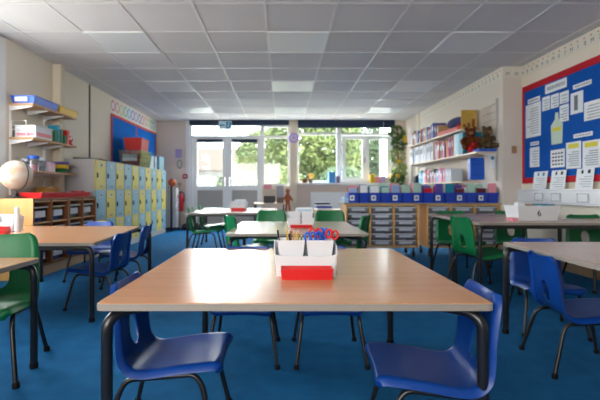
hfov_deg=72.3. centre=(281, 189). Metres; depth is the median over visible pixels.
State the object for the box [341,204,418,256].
storage unit
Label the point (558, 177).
worksheet
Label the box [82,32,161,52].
recessed light
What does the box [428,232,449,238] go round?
tray
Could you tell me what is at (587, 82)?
poster
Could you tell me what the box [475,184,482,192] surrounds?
book
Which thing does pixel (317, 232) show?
scissors
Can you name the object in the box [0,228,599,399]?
floor
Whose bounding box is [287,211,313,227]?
caddy
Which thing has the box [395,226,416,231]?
tray
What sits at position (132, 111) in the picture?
ring
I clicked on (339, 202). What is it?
countertop
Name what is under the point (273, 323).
chair
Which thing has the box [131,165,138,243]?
locker
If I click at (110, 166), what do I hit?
locker
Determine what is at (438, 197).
bin
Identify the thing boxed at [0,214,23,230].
caddy
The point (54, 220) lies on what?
shelf
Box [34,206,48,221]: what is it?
tray
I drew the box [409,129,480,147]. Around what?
wall shelf
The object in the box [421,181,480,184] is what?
wall shelf
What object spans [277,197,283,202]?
storage box
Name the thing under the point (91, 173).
locker
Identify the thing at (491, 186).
book
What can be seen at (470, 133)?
teddy bear
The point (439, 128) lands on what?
book
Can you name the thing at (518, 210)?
tub
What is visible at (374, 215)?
tray
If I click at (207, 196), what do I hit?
door
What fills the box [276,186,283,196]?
storage box
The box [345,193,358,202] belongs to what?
bin
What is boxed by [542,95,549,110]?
poster
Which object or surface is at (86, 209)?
tray
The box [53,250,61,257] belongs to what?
tray
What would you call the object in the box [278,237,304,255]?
cup
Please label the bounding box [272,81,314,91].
recessed light
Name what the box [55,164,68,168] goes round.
round tray
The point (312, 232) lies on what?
scissors
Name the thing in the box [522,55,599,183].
notice board
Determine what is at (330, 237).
scissors
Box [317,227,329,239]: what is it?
scissors
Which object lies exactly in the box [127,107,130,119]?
ring
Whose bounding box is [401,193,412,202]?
bin
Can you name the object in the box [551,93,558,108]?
poster
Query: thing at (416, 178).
magazine file
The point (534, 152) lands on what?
poster
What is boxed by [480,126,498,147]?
teddy bear
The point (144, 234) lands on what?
chair
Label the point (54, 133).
book
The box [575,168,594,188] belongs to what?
worksheet
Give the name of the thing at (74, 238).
table
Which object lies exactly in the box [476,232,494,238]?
tray
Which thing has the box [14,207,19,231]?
glue stick
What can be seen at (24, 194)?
tray
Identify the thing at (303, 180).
flower pot
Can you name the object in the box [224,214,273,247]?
chair
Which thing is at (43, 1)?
ceiling grid
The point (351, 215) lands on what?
tray
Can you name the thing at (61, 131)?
book
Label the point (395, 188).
book
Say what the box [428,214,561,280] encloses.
table
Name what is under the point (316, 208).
book
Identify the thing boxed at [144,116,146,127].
ring
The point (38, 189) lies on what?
basket
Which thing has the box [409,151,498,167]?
wall shelf
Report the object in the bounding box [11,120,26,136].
wire rack
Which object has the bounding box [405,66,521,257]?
wall
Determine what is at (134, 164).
tray
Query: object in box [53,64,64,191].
trim
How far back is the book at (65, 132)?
4.86 m
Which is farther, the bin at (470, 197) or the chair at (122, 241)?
the bin at (470, 197)
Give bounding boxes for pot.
[301,172,308,182]
[308,173,314,182]
[369,174,374,182]
[375,177,380,182]
[380,176,385,182]
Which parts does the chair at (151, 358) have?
leg, leg, rail, leg, leg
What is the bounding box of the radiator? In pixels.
[311,192,346,208]
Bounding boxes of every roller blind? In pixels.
[189,120,288,124]
[197,139,222,142]
[232,139,256,142]
[298,120,394,129]
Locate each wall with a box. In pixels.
[5,38,155,196]
[156,121,404,227]
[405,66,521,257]
[522,26,599,241]
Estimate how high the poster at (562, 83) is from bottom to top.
0.101 m
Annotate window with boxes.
[190,125,261,135]
[262,125,289,185]
[297,124,338,182]
[339,128,392,182]
[342,136,389,180]
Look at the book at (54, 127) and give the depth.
4.66 m
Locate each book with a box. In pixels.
[48,125,59,142]
[52,130,56,141]
[60,129,62,142]
[63,130,68,144]
[63,135,66,143]
[314,203,329,204]
[315,206,331,207]
[316,208,332,209]
[349,188,356,192]
[360,185,366,192]
[370,186,378,192]
[378,183,386,192]
[382,187,388,192]
[390,183,398,192]
[392,185,399,192]
[402,185,409,192]
[412,149,413,163]
[413,183,420,192]
[416,130,420,143]
[419,171,424,182]
[421,145,422,161]
[424,188,431,192]
[427,173,429,182]
[429,143,430,160]
[432,123,433,138]
[432,141,437,159]
[432,169,437,182]
[434,123,445,137]
[435,125,445,136]
[435,184,442,192]
[437,126,448,136]
[438,140,441,158]
[438,168,445,181]
[440,171,442,181]
[444,143,445,157]
[445,168,458,181]
[445,184,453,192]
[446,141,447,156]
[448,138,449,156]
[449,169,462,181]
[452,136,453,155]
[454,184,461,192]
[455,189,463,192]
[461,110,476,128]
[467,183,474,192]
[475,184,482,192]
[476,188,485,192]
[488,183,495,192]
[532,204,554,205]
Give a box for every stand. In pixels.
[72,157,107,160]
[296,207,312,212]
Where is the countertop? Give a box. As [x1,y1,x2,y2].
[339,202,501,203]
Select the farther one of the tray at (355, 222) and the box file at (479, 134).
the box file at (479, 134)
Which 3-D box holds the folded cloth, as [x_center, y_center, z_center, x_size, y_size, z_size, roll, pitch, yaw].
[-0.280,-0.060,8.100,0.160,0.090,0.240,0,0,0]
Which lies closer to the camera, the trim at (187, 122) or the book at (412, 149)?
the book at (412, 149)
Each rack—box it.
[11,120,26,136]
[165,186,178,230]
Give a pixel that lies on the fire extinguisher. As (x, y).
(181, 198)
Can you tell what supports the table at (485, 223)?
on the floor
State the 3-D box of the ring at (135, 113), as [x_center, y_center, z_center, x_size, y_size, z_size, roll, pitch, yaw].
[-2.786,-1.390,7.828,0.004,0.210,0.168,0,0,0]
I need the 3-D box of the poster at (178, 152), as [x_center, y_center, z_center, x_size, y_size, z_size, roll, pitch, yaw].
[-2.294,-0.811,9.106,0.144,0.200,0.004,0,0,0]
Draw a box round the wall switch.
[512,146,516,152]
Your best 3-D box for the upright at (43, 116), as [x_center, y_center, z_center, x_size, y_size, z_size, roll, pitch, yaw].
[-2.780,-0.420,4.790,0.017,0.930,0.020,0,0,0]
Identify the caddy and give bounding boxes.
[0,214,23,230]
[230,201,247,210]
[274,237,336,279]
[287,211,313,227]
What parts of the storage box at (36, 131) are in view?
lid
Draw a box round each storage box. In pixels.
[14,125,52,140]
[37,162,54,171]
[155,156,163,169]
[263,189,275,195]
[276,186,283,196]
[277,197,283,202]
[328,172,334,182]
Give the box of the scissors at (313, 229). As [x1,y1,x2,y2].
[309,228,321,238]
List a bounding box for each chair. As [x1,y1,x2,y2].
[0,233,49,389]
[62,221,118,282]
[63,231,131,310]
[99,224,151,289]
[110,271,232,399]
[186,206,223,248]
[195,205,225,247]
[209,246,279,369]
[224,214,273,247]
[252,210,285,243]
[292,246,369,369]
[315,210,351,244]
[336,214,370,247]
[365,279,501,399]
[433,210,487,275]
[447,215,521,295]
[489,210,527,267]
[509,237,592,341]
[519,250,599,379]
[562,214,599,293]
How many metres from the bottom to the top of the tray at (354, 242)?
0.070 m
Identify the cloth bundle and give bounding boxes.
[447,117,460,128]
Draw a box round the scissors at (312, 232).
[304,231,315,241]
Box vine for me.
[387,125,407,184]
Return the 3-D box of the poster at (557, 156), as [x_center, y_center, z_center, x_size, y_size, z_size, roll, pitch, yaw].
[2.961,-0.339,4.406,0.004,0.193,0.223,0,0,0]
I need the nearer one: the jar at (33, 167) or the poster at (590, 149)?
the poster at (590, 149)
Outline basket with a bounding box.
[35,187,58,191]
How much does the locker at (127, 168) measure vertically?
1.235 m
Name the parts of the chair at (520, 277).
leg, leg, leg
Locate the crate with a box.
[122,154,136,160]
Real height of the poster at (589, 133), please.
0.041 m
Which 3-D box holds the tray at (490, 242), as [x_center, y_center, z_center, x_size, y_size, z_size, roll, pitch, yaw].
[2.562,0.663,5.339,0.265,0.070,0.408,0,0,0]
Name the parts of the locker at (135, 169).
door, door, door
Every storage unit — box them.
[0,197,68,280]
[66,196,95,266]
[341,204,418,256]
[419,204,499,256]
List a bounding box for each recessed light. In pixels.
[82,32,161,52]
[144,81,195,91]
[177,107,213,112]
[268,32,329,52]
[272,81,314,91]
[274,107,306,112]
[366,107,403,112]
[389,81,442,91]
[431,32,514,52]
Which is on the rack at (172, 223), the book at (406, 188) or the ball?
the ball
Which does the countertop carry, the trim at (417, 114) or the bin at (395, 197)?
the bin at (395, 197)
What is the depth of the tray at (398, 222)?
5.15 m
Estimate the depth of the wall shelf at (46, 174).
4.61 m
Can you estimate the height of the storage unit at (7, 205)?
0.765 m
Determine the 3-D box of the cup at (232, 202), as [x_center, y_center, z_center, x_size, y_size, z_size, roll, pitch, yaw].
[-0.675,0.226,5.896,0.104,0.128,0.100,0,0,0]
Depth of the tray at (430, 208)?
5.14 m
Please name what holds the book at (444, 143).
on the wall shelf at (451, 159)
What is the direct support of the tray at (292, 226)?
on the caddy at (305, 219)
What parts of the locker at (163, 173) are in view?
door, door, door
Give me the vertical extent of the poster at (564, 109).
0.176 m
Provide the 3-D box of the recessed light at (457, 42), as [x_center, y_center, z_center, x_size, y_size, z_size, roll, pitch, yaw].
[1.960,-1.530,4.270,0.600,0.009,0.600,0,0,0]
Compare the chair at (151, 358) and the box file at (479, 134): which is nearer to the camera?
the chair at (151, 358)
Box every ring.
[111,99,114,112]
[115,101,118,114]
[119,103,122,115]
[123,105,126,117]
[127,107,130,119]
[131,109,133,121]
[134,111,137,122]
[138,113,140,124]
[141,115,143,125]
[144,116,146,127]
[147,118,149,128]
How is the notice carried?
attached to the wall at (508, 91)
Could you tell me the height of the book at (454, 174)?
0.191 m
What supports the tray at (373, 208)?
in the storage unit at (344, 207)
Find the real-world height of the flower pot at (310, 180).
0.214 m
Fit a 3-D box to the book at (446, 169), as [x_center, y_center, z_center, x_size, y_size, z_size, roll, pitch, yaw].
[2.560,-0.223,6.166,0.187,0.206,0.055,0,0,0]
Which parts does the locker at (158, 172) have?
door, door, door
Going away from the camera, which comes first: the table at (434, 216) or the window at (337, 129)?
the table at (434, 216)
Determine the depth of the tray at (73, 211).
4.64 m
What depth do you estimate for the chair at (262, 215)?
4.54 m
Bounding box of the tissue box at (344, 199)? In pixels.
[341,197,348,202]
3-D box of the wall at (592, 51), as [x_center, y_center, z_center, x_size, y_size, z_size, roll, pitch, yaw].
[3.055,-0.345,1.645,0.150,2.380,6.890,0,0,0]
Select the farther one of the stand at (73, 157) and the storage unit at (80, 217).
the stand at (73, 157)
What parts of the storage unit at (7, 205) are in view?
panel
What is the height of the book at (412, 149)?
0.280 m
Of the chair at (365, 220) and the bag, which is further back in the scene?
the bag
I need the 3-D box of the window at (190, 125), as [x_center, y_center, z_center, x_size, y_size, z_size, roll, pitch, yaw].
[-1.245,-1.320,9.170,1.590,0.270,0.060,0,0,0]
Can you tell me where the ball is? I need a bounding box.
[168,178,175,186]
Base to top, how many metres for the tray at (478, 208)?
0.070 m
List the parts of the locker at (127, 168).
door, door, door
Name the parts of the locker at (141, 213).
door, door, door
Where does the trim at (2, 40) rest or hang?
attached to the wall
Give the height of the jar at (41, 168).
0.148 m
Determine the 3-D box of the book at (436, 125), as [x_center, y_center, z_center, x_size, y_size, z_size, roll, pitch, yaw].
[2.536,-0.934,6.563,0.157,0.196,0.049,0,0,0]
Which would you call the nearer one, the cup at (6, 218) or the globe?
the cup at (6, 218)
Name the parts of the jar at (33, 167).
lid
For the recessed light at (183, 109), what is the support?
in the ceiling
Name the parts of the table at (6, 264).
leg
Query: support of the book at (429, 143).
on the wall shelf at (451, 159)
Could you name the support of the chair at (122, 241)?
on the floor
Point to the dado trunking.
(568, 196)
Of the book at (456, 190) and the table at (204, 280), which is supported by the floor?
the table at (204, 280)
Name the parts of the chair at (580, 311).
leg, leg, rail, leg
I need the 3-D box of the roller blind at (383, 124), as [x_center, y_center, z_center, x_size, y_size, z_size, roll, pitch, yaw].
[1.410,-1.417,8.996,2.120,0.225,0.079,0,0,0]
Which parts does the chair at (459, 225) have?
leg, leg, leg, rail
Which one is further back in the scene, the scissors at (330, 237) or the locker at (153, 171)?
the locker at (153, 171)
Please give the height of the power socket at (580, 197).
0.085 m
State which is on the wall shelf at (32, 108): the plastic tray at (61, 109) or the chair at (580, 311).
the plastic tray at (61, 109)
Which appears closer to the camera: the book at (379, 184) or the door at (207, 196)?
the book at (379, 184)
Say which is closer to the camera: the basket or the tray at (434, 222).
the basket
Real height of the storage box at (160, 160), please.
0.264 m
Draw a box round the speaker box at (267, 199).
[264,196,275,202]
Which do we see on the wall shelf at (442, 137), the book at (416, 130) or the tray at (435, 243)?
the book at (416, 130)
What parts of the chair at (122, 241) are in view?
leg, rail, leg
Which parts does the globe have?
meridian arm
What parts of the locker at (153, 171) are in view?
door, door, door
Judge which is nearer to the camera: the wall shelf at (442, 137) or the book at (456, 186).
the book at (456, 186)
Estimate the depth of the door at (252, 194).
9.14 m
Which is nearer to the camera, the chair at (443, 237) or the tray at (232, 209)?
the chair at (443, 237)
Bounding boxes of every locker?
[65,159,105,256]
[105,161,115,225]
[114,162,123,225]
[123,164,131,238]
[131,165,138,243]
[138,166,144,241]
[144,167,150,225]
[150,168,155,236]
[156,169,160,234]
[161,170,165,232]
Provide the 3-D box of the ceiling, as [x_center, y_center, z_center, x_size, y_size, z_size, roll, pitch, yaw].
[0.050,-1.575,3.805,6.500,0.080,11.210,0,0,0]
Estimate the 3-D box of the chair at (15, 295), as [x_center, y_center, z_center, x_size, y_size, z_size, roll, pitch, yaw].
[-1.375,0.532,1.902,0.422,0.626,0.458,0,0,-14]
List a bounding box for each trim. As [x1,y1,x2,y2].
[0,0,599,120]
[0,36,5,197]
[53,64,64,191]
[89,84,90,157]
[186,121,189,216]
[190,136,261,222]
[290,120,296,210]
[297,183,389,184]
[416,113,419,174]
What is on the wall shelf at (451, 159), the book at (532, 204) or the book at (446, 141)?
the book at (446, 141)
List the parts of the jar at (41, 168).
lid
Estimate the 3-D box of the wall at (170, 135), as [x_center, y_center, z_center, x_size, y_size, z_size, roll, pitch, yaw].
[0.095,-0.345,9.210,6.070,2.380,0.200,0,0,0]
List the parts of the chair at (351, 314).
leg, leg, leg, leg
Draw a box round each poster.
[175,149,181,157]
[526,101,540,137]
[528,96,539,103]
[530,141,538,145]
[530,147,538,166]
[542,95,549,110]
[545,77,566,93]
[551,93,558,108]
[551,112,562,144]
[551,148,564,167]
[560,90,568,103]
[560,103,568,121]
[566,141,580,168]
[571,90,582,114]
[573,79,591,89]
[574,131,592,137]
[582,139,599,168]
[584,99,599,120]
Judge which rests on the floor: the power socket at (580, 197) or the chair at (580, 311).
the chair at (580, 311)
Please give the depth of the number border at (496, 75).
6.12 m
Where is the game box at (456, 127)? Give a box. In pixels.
[439,126,460,135]
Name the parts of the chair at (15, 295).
leg, leg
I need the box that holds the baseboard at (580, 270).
[562,261,599,279]
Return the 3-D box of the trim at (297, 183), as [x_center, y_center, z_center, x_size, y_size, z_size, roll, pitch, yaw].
[1.400,-0.138,9.010,2.140,0.035,0.200,0,0,0]
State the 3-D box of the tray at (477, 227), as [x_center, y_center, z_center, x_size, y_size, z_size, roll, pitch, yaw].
[2.562,0.496,5.339,0.265,0.070,0.408,0,0,0]
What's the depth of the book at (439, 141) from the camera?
6.42 m
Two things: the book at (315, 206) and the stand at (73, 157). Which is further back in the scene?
the book at (315, 206)
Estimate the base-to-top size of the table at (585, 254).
0.536 m
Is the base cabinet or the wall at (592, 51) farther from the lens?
the base cabinet
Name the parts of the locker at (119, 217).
door, door, door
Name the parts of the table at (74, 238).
leg, frame rail, leg, leg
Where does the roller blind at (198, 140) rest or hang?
attached to the wall at (170, 135)
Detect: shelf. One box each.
[9,103,76,119]
[9,137,76,149]
[32,170,76,178]
[34,221,50,224]
[53,219,66,221]
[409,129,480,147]
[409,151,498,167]
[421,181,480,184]
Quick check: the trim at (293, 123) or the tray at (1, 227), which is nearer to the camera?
the tray at (1, 227)
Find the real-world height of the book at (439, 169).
0.229 m
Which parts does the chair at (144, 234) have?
leg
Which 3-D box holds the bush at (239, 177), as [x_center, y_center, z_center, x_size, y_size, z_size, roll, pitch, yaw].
[-1.893,0.109,17.498,2.205,1.967,1.722,0,0,-9]
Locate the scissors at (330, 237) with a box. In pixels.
[325,228,338,239]
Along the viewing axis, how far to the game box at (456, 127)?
5.96 m
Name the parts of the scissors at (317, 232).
handle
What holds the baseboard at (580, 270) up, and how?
attached to the wall at (592, 51)
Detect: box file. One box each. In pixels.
[146,155,150,167]
[454,134,455,155]
[456,134,458,154]
[459,132,481,154]
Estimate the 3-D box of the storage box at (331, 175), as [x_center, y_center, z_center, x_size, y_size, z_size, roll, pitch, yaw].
[1.092,-0.275,9.000,0.143,0.240,0.120,0,0,0]
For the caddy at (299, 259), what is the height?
0.132 m
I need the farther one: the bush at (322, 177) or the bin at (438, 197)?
the bush at (322, 177)
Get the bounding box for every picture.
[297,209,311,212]
[463,119,474,127]
[574,95,577,110]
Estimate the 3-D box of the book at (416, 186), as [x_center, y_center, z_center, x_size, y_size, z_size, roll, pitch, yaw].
[1.705,0.034,5.173,0.093,0.245,0.021,0,-1,0]
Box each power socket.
[534,193,542,200]
[551,193,560,200]
[577,194,588,202]
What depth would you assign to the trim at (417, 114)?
8.19 m
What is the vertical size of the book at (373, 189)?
0.206 m
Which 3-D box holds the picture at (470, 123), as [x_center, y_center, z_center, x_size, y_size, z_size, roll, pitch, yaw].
[2.572,-0.915,5.639,0.165,0.120,0.001,0,0,0]
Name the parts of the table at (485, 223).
leg, leg, frame rail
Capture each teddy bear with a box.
[460,127,481,149]
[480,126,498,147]
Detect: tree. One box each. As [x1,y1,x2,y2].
[234,129,287,185]
[266,128,361,180]
[344,128,379,176]
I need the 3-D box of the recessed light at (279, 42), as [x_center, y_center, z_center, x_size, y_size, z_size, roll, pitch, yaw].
[0.160,-1.530,4.270,0.600,0.009,0.600,0,0,0]
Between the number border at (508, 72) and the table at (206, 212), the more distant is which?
the table at (206, 212)
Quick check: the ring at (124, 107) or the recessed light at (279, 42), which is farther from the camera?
the ring at (124, 107)
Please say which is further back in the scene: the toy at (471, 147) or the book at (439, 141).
the book at (439, 141)
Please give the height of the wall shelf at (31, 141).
0.070 m
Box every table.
[0,258,38,368]
[9,226,151,322]
[97,248,492,399]
[185,208,276,247]
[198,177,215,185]
[226,221,368,247]
[253,203,284,220]
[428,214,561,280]
[453,218,599,284]
[502,242,599,333]
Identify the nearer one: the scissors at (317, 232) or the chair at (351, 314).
the scissors at (317, 232)
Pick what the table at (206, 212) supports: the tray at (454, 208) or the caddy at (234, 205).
the caddy at (234, 205)
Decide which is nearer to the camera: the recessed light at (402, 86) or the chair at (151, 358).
the chair at (151, 358)
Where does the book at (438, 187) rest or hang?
in the bin at (438, 197)
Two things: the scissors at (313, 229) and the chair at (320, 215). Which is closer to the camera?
the scissors at (313, 229)
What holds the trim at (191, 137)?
attached to the wall at (170, 135)
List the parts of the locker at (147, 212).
door, door, door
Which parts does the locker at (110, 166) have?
door, door, door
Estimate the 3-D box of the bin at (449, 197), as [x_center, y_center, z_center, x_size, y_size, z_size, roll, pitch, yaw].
[2.111,0.098,5.272,0.128,0.128,0.285,0,0,0]
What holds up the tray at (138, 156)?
in the crate
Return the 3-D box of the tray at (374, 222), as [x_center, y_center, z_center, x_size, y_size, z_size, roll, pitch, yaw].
[1.255,0.412,5.339,0.265,0.070,0.408,0,0,0]
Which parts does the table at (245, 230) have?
leg, frame rail, leg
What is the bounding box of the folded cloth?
[264,185,271,188]
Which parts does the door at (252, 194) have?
panel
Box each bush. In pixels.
[216,170,256,185]
[255,165,307,185]
[317,165,361,180]
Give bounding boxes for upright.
[9,105,11,193]
[43,116,44,186]
[496,98,497,180]
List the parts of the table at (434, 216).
leg, leg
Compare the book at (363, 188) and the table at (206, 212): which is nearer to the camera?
the book at (363, 188)
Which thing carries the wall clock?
attached to the wall at (170, 135)
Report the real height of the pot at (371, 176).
0.196 m
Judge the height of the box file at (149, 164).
0.240 m
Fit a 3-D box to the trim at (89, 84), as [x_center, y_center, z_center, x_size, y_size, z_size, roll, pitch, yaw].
[-2.784,-0.990,5.935,0.012,1.070,0.030,0,0,0]
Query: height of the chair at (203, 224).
0.626 m
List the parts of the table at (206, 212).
leg, frame rail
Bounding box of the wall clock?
[288,133,298,142]
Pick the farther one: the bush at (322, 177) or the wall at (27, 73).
the bush at (322, 177)
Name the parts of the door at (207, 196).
panel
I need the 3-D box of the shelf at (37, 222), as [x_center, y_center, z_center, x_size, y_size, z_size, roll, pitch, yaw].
[-2.545,0.321,3.987,0.430,0.013,0.296,0,0,0]
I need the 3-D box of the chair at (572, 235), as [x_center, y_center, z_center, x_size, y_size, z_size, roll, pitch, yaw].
[2.750,0.532,3.552,0.422,0.626,0.458,0,0,0]
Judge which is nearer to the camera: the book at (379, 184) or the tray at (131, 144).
the book at (379, 184)
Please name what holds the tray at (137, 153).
in the crate
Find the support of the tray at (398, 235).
in the storage unit at (344, 207)
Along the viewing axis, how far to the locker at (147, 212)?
7.10 m
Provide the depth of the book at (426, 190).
5.16 m
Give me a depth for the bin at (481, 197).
5.14 m
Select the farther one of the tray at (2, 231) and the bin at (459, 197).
the bin at (459, 197)
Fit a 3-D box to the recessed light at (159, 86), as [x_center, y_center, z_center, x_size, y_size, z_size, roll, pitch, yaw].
[-1.640,-1.530,6.070,0.600,0.009,0.600,0,0,0]
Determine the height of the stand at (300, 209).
0.155 m
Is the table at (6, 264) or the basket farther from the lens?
the basket
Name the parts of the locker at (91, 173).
door, door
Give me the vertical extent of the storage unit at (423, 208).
0.664 m
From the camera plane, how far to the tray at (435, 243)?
5.15 m
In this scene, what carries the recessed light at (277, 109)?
in the ceiling
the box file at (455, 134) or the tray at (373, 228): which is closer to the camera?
the tray at (373, 228)
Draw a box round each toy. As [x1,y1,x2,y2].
[284,189,292,210]
[467,142,479,152]
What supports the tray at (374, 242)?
in the storage unit at (344, 207)
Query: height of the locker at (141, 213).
1.235 m
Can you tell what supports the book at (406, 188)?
in the bin at (406, 197)
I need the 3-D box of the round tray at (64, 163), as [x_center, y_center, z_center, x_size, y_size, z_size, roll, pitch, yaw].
[-2.645,-0.311,4.840,0.248,0.030,0.248,0,0,0]
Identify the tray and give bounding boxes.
[0,226,10,228]
[0,229,10,233]
[10,95,58,110]
[20,192,90,197]
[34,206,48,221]
[53,162,69,164]
[53,205,64,218]
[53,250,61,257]
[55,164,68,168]
[55,169,68,172]
[57,106,78,117]
[70,204,79,216]
[84,203,92,214]
[123,163,147,166]
[124,138,148,152]
[124,159,148,163]
[125,152,149,156]
[137,155,148,159]
[231,208,244,210]
[281,266,332,279]
[290,225,311,227]
[348,206,368,211]
[348,212,368,218]
[348,219,359,225]
[350,239,368,245]
[371,206,392,211]
[371,212,392,218]
[371,219,392,225]
[371,225,392,231]
[371,232,392,238]
[371,239,392,245]
[395,206,416,211]
[395,212,416,218]
[395,219,416,225]
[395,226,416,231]
[395,232,416,238]
[395,239,416,245]
[428,206,449,211]
[428,219,435,225]
[428,226,449,231]
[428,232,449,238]
[428,239,444,245]
[452,206,472,211]
[473,149,497,151]
[476,206,496,211]
[476,212,494,213]
[476,226,493,231]
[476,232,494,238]
[476,239,495,245]
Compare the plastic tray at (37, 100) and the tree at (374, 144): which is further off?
the tree at (374, 144)
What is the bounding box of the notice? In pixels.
[490,156,494,167]
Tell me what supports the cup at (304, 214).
on the caddy at (305, 219)
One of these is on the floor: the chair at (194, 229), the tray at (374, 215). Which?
the chair at (194, 229)
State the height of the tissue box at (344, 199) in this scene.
0.070 m
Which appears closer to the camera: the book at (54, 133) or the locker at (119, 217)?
the book at (54, 133)
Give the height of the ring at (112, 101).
0.210 m
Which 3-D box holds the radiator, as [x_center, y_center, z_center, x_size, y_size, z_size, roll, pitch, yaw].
[1.115,0.445,9.009,1.030,0.800,0.042,0,0,0]
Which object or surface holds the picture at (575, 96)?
attached to the poster at (577, 97)
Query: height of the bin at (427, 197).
0.128 m
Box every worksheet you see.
[532,171,547,188]
[550,170,566,188]
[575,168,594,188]
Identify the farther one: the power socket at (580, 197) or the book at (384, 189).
the book at (384, 189)
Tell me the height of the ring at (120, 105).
0.210 m
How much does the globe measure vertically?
0.395 m
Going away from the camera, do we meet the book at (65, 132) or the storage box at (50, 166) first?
the storage box at (50, 166)
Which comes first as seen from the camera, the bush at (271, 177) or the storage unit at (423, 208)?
the storage unit at (423, 208)
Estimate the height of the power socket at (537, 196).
0.085 m
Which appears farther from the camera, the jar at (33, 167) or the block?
the jar at (33, 167)
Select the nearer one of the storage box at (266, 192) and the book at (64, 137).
the book at (64, 137)
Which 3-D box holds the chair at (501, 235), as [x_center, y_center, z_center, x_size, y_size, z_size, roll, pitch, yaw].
[2.460,0.532,4.242,0.422,0.626,0.458,0,0,0]
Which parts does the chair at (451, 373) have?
leg, leg, rail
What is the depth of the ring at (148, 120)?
8.56 m
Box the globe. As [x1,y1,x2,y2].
[0,157,32,197]
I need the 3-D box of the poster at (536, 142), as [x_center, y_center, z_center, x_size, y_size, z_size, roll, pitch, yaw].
[2.961,-0.545,4.808,0.004,0.042,0.161,0,0,0]
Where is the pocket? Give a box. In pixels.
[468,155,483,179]
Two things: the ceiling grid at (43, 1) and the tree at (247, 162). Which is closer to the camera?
the ceiling grid at (43, 1)
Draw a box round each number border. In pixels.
[420,67,501,119]
[503,67,521,77]
[522,27,599,77]
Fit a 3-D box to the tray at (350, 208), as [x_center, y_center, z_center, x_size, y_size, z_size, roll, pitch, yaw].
[0.958,0.245,5.339,0.265,0.070,0.408,0,0,0]
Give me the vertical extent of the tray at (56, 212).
0.150 m
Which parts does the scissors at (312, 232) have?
handle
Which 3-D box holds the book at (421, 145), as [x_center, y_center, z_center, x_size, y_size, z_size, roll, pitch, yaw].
[2.566,-0.640,7.207,0.217,0.309,0.050,0,0,0]
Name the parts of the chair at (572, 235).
leg, leg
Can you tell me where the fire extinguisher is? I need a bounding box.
[176,192,183,210]
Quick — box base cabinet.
[313,209,340,220]
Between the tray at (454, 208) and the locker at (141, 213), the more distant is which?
the locker at (141, 213)
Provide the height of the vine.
1.346 m
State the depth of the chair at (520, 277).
2.63 m
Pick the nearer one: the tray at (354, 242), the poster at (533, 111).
the poster at (533, 111)
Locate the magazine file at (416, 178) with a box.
[414,168,427,182]
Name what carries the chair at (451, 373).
on the floor
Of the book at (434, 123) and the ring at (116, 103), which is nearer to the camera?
the book at (434, 123)
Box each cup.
[1,214,20,222]
[231,201,238,204]
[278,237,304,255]
[288,211,299,218]
[301,211,312,218]
[306,237,333,255]
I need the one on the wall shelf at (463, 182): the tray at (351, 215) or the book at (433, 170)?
the book at (433, 170)
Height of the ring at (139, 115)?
0.210 m
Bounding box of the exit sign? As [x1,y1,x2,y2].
[219,121,231,129]
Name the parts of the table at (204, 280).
leg, leg, leg, leg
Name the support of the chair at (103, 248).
on the floor
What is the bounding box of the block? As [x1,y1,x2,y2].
[506,217,518,220]
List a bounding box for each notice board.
[111,113,155,163]
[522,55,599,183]
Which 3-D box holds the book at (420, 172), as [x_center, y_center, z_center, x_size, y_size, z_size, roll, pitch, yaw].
[2.553,-0.232,7.301,0.191,0.223,0.066,0,0,0]
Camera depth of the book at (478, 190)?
5.16 m
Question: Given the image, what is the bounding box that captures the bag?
[181,223,201,229]
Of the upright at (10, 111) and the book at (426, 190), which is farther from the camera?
the book at (426, 190)
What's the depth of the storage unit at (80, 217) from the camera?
4.79 m
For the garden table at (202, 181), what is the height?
1.350 m
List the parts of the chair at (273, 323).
leg, leg, leg, leg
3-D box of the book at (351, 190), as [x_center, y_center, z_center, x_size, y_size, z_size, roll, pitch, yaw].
[0.899,0.068,5.175,0.097,0.178,0.030,0,0,0]
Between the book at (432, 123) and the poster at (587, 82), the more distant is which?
the book at (432, 123)
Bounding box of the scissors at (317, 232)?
[315,231,325,239]
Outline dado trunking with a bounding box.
[517,189,599,206]
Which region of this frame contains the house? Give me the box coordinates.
[198,148,256,185]
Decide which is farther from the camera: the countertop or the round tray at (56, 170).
the countertop
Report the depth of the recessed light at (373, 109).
7.78 m
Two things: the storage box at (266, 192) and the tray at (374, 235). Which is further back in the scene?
the storage box at (266, 192)
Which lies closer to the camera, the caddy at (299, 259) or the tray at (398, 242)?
the caddy at (299, 259)
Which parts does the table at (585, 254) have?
leg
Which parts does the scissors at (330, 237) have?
handle, handle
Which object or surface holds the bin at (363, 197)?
on the countertop
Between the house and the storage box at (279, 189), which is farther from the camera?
the house
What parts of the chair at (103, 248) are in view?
leg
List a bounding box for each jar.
[27,155,39,170]
[37,157,46,170]
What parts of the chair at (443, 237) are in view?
leg, leg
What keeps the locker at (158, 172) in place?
on the floor
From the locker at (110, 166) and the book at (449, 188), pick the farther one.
the locker at (110, 166)
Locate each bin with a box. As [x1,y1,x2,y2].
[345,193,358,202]
[358,193,369,202]
[369,193,380,202]
[380,193,390,202]
[391,193,401,202]
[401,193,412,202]
[412,193,423,202]
[423,193,433,202]
[433,193,444,202]
[444,193,455,202]
[455,193,466,202]
[466,193,476,202]
[476,193,487,202]
[487,193,498,202]
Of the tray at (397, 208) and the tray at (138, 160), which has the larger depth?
the tray at (138, 160)
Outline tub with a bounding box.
[504,202,560,220]
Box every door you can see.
[193,139,226,224]
[227,139,261,224]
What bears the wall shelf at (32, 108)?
attached to the wall at (27, 73)
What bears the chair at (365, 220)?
on the floor
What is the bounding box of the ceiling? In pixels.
[0,0,599,120]
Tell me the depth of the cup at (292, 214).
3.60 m

